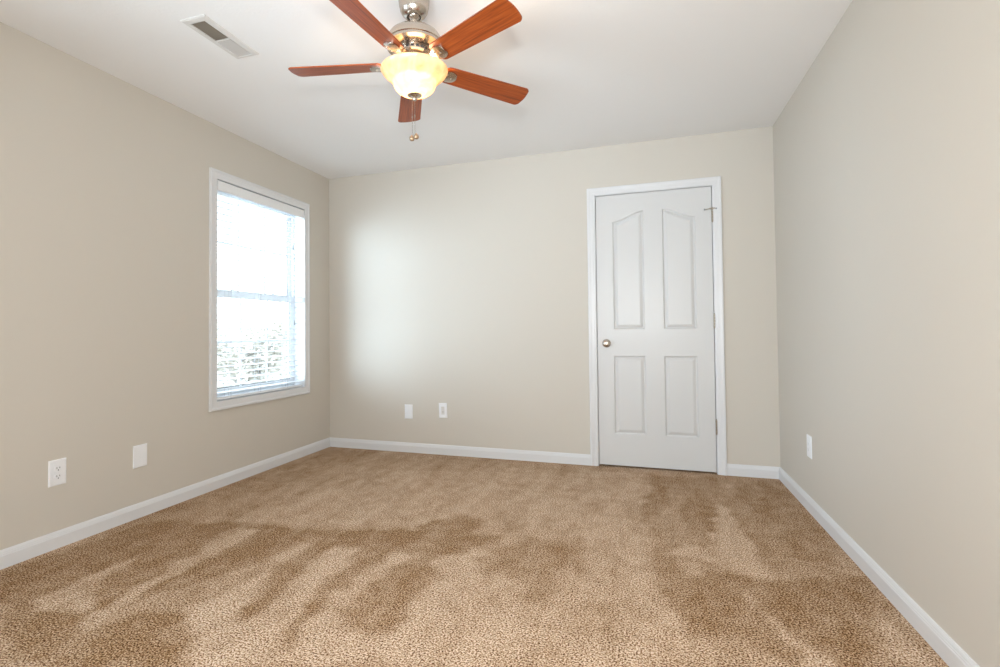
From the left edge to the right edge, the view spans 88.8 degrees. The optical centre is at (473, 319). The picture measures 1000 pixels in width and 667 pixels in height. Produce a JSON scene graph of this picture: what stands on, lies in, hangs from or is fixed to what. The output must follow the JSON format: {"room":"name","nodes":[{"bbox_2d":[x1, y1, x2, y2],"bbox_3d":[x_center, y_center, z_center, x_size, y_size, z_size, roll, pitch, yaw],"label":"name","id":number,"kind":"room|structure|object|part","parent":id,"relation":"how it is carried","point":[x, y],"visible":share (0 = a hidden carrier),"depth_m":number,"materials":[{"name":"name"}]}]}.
{"room":"empty bedroom","nodes":[
{"label":"empty bedroom","id":0,"kind":"room"},
{"bbox_2d":[0,22,329,549],"bbox_3d":[-2.136,-0.088,2.447,0.160,2.490,5.510,-1,-1,18],"label":"wall","id":1,"kind":"structure","parent":0,"point":[104,180],"depth_m":2.74,"materials":[{"name":"beige paint"}]},
{"bbox_2d":[48,458,65,487],"bbox_3d":[-2.022,0.743,2.480,0.009,0.125,0.080,-1,-1,18],"label":"power outlet","id":2,"kind":"object","parent":1,"relation":"attached to","point":[56,468],"visible":1,"depth_m":2.48,"materials":[{"name":"white plastic"}]},
{"bbox_2d":[54,465,61,471],"bbox_3d":[-2.020,0.723,2.480,0.003,0.025,0.034,-1,-1,18],"label":"socket","id":3,"kind":"object","parent":2,"relation":"attached to","point":[57,468],"depth_m":2.48,"materials":[{"name":"grey plastic"}]},
{"bbox_2d":[54,473,61,479],"bbox_3d":[-2.020,0.762,2.479,0.003,0.025,0.034,-1,-1,18],"label":"socket","id":4,"kind":"object","parent":2,"relation":"attached to","point":[57,476],"depth_m":2.48,"materials":[{"name":"grey plastic"}]},
{"bbox_2d":[133,443,146,468],"bbox_3d":[-1.887,0.771,2.888,0.007,0.125,0.084,-1,-1,18],"label":"blank plate","id":5,"kind":"object","parent":1,"relation":"attached to","point":[139,451],"visible":1,"depth_m":2.88,"materials":[{"name":"white plastic"}]},
{"bbox_2d":[0,437,329,569],"bbox_3d":[-2.081,1.062,2.279,0.014,0.081,4.950,-1,-1,18],"label":"baseboard","id":6,"kind":"structure","parent":1,"relation":"attached to","point":[21,552],"depth_m":2.85,"materials":[{"name":"white wood"}]},
{"bbox_2d":[209,167,309,411],"bbox_3d":[-1.644,-0.191,3.887,0.169,1.617,1.053,-1,-1,18],"label":"window","id":7,"kind":"structure","parent":1,"relation":"in","point":[303,312],"depth_m":4.01,"materials":[{"name":"white"}]},
{"bbox_3d":[-1.712,-0.543,3.917,0.024,0.758,0.899,-1,-1,18],"label":"sash","id":8,"kind":"part","parent":7,"relation":"part of","materials":[{"name":"white plastic"}]},
{"bbox_3d":[-1.681,0.166,3.893,0.022,0.737,0.899,-1,-1,18],"label":"sash","id":9,"kind":"part","parent":7,"relation":"part of","materials":[{"name":"white plastic"}]},
{"bbox_3d":[-1.697,-0.194,3.905,0.053,1.490,0.932,-1,-1,18],"label":"frame","id":10,"kind":"part","parent":7,"relation":"part of","materials":[{"name":"white plastic"}]},
{"bbox_2d":[217,180,303,399],"bbox_3d":[-1.607,-0.191,3.875,0.071,1.486,0.921,-1,-1,18],"label":"window blind","id":11,"kind":"object","parent":7,"relation":"attached to","point":[224,187],"visible":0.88,"depth_m":3.84,"materials":[{"name":"white plastic"}]},
{"bbox_3d":[-1.716,-0.179,3.565,0.057,1.435,0.014,-1,-1,18],"label":"ladder cord","id":12,"kind":"part","parent":11,"relation":"part of","materials":[{"name":"white fabric"}]},
{"bbox_3d":[-1.624,-0.174,3.840,0.057,1.435,0.014,-1,-1,18],"label":"ladder cord","id":13,"kind":"part","parent":11,"relation":"part of","materials":[{"name":"white fabric"}]},
{"bbox_3d":[-1.605,0.544,3.860,0.052,0.017,0.909,-1,-1,18],"label":"rail","id":14,"kind":"part","parent":11,"relation":"part of","materials":[{"name":"white plastic"}]},
{"bbox_3d":[-1.528,-0.168,4.129,0.057,1.435,0.014,-1,-1,18],"label":"ladder cord","id":15,"kind":"part","parent":11,"relation":"part of","materials":[{"name":"white fabric"}]},
{"bbox_3d":[-1.477,-0.434,4.199,0.002,0.890,0.008,-1,-1,23],"label":"lift cord","id":16,"kind":"part","parent":11,"relation":"part of","materials":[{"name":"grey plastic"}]},
{"bbox_2d":[0,0,851,178],"bbox_3d":[-0.368,-1.423,1.885,3.914,0.120,5.510,-1,-1,18],"label":"ceiling","id":17,"kind":"structure","parent":0,"point":[595,73],"depth_m":2.73,"materials":[{"name":"white paint"}]},
{"bbox_2d":[180,14,258,58],"bbox_3d":[-1.200,-1.339,2.432,0.137,0.007,0.340,-1,-1,18],"label":"ceiling vent","id":18,"kind":"object","parent":17,"relation":"in","point":[205,26],"visible":1,"depth_m":2.41,"materials":[{"name":"white metal"}]},
{"bbox_2d":[288,0,528,140],"bbox_3d":[-0.274,-1.056,2.132,1.051,0.604,1.047,-1,-1,18],"label":"ceiling fan","id":19,"kind":"object","parent":17,"relation":"hanging from","point":[414,67],"visible":1,"depth_m":2.06,"materials":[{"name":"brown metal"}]},
{"bbox_3d":[-0.589,-1.077,2.197,0.414,0.036,0.117,-1,-1,9],"label":"blade","id":20,"kind":"part","parent":19,"relation":"part of","materials":[{"name":"brown wood"}]},
{"bbox_3d":[-0.400,-1.092,1.840,0.116,0.046,0.414,-1,-1,27],"label":"blade","id":21,"kind":"part","parent":19,"relation":"part of","materials":[{"name":"brown wood"}]},
{"bbox_3d":[-0.306,-1.053,2.485,0.117,0.033,0.414,0,-1,-10],"label":"blade","id":22,"kind":"part","parent":19,"relation":"part of","materials":[{"name":"brown wood"}]},
{"bbox_3d":[-0.249,-0.997,2.146,0.281,0.108,0.281,-1,-1,18],"label":"lamp shade","id":23,"kind":"part","parent":19,"relation":"part of","materials":[{"name":"white glass"}]},
{"bbox_3d":[-0.005,-1.075,1.907,0.414,0.036,0.115,-2,-2,44],"label":"blade","id":24,"kind":"part","parent":19,"relation":"part of","materials":[{"name":"brown wood"}]},
{"bbox_3d":[0.055,-1.053,2.304,0.414,0.046,0.116,0,-1,-28],"label":"blade","id":25,"kind":"part","parent":19,"relation":"part of","materials":[{"name":"brown wood"}]},
{"bbox_2d":[0,447,948,666],"bbox_3d":[-0.350,1.076,1.808,3.594,0.001,5.150,-1,-1,18],"label":"floor","id":26,"kind":"structure","parent":0,"point":[330,556],"depth_m":2.12,"materials":[{"name":"beige carpet"}]},
{"bbox_2d":[329,126,780,466],"bbox_3d":[0.451,-0.071,4.279,3.594,2.490,0.400,-1,-1,18],"label":"wall","id":27,"kind":"structure","parent":0,"point":[463,286],"depth_m":4.13,"materials":[{"name":"beige paint"}]},
{"bbox_2d":[405,404,412,418],"bbox_3d":[-0.560,0.791,4.383,0.075,0.122,0.007,-1,-1,18],"label":"blank plate","id":28,"kind":"object","parent":27,"relation":"attached to","point":[408,408],"visible":1,"depth_m":4.38,"materials":[{"name":"white plastic"}]},
{"bbox_2d":[439,403,447,417],"bbox_3d":[-0.258,0.763,4.284,0.078,0.128,0.007,-1,-1,18],"label":"jack plate","id":29,"kind":"object","parent":27,"relation":"attached to","point":[442,406],"visible":1,"depth_m":4.28,"materials":[{"name":"white plastic"}]},
{"bbox_2d":[330,437,590,465],"bbox_3d":[-0.208,1.090,4.257,2.319,0.081,0.014,-1,-1,18],"label":"baseboard","id":30,"kind":"structure","parent":27,"relation":"attached to","point":[481,452],"depth_m":4.20,"materials":[{"name":"white wood"}]},
{"bbox_2d":[587,176,726,475],"bbox_3d":[1.340,0.045,3.800,0.941,2.121,0.184,-1,-1,18],"label":"door","id":31,"kind":"structure","parent":27,"relation":"in","point":[655,249],"depth_m":3.77,"materials":[{"name":"white wood"}]},
{"bbox_3d":[1.000,0.179,3.849,0.063,0.063,0.068,-1,-1,18],"label":"knob","id":32,"kind":"part","parent":31,"relation":"part of","materials":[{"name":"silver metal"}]},
{"bbox_2d":[727,464,779,478],"bbox_3d":[1.943,1.053,3.542,0.334,0.081,0.014,-1,-1,18],"label":"baseboard","id":33,"kind":"structure","parent":27,"relation":"attached to","point":[770,472],"depth_m":3.54,"materials":[{"name":"white wood"}]},
{"bbox_2d":[773,0,999,666],"bbox_3d":[1.426,-0.149,1.263,0.160,2.490,5.510,-1,-1,18],"label":"wall","id":34,"kind":"structure","parent":0,"point":[886,151],"depth_m":1.82,"materials":[{"name":"beige paint"}]},
{"bbox_2d":[806,434,811,458],"bbox_3d":[1.886,0.714,2.870,0.008,0.124,0.080,-1,-1,18],"label":"power outlet","id":35,"kind":"object","parent":34,"relation":"attached to","point":[809,438],"visible":1,"depth_m":2.85,"materials":[{"name":"white plastic"}]},
{"bbox_2d":[779,467,979,666],"bbox_3d":[1.316,1.004,1.150,0.014,0.081,4.950,-1,-1,18],"label":"baseboard","id":36,"kind":"structure","parent":34,"relation":"attached to","point":[953,655],"depth_m":1.92,"materials":[{"name":"white"}]},
{"label":"outside","id":37,"kind":"structure","parent":0,"visible":0},
{"bbox_3d":[-20.463,5.100,40.437,55.500,0.300,76.000,-1,-1,18],"label":"ground","id":38,"kind":"structure","parent":37,"visible":0},
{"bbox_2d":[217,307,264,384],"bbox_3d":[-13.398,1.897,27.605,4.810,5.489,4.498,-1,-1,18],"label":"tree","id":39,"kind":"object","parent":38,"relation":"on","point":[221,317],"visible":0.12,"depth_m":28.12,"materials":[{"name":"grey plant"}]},
{"bbox_2d":[220,373,280,387],"bbox_3d":[-4.744,2.717,12.430,2.450,2.996,2.327,-1,-1,5],"label":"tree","id":40,"kind":"object","parent":38,"relation":"on","point":[274,376],"visible":0.02,"depth_m":12.11,"materials":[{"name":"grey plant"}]},
{"bbox_2d":[217,329,284,386],"bbox_3d":[-16.577,2.739,37.188,8.000,4.200,10.200,-1,-1,18],"label":"house","id":41,"kind":"structure","parent":38,"relation":"on","point":[259,329],"depth_m":32.30,"materials":[{"name":"grey"}]},
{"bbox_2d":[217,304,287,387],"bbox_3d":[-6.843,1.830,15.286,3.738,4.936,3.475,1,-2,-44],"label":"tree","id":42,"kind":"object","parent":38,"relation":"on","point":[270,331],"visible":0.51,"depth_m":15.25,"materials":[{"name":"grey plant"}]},
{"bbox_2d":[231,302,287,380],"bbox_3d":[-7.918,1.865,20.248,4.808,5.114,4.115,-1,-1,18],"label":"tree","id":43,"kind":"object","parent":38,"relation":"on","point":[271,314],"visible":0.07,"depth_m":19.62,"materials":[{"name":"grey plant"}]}
]}

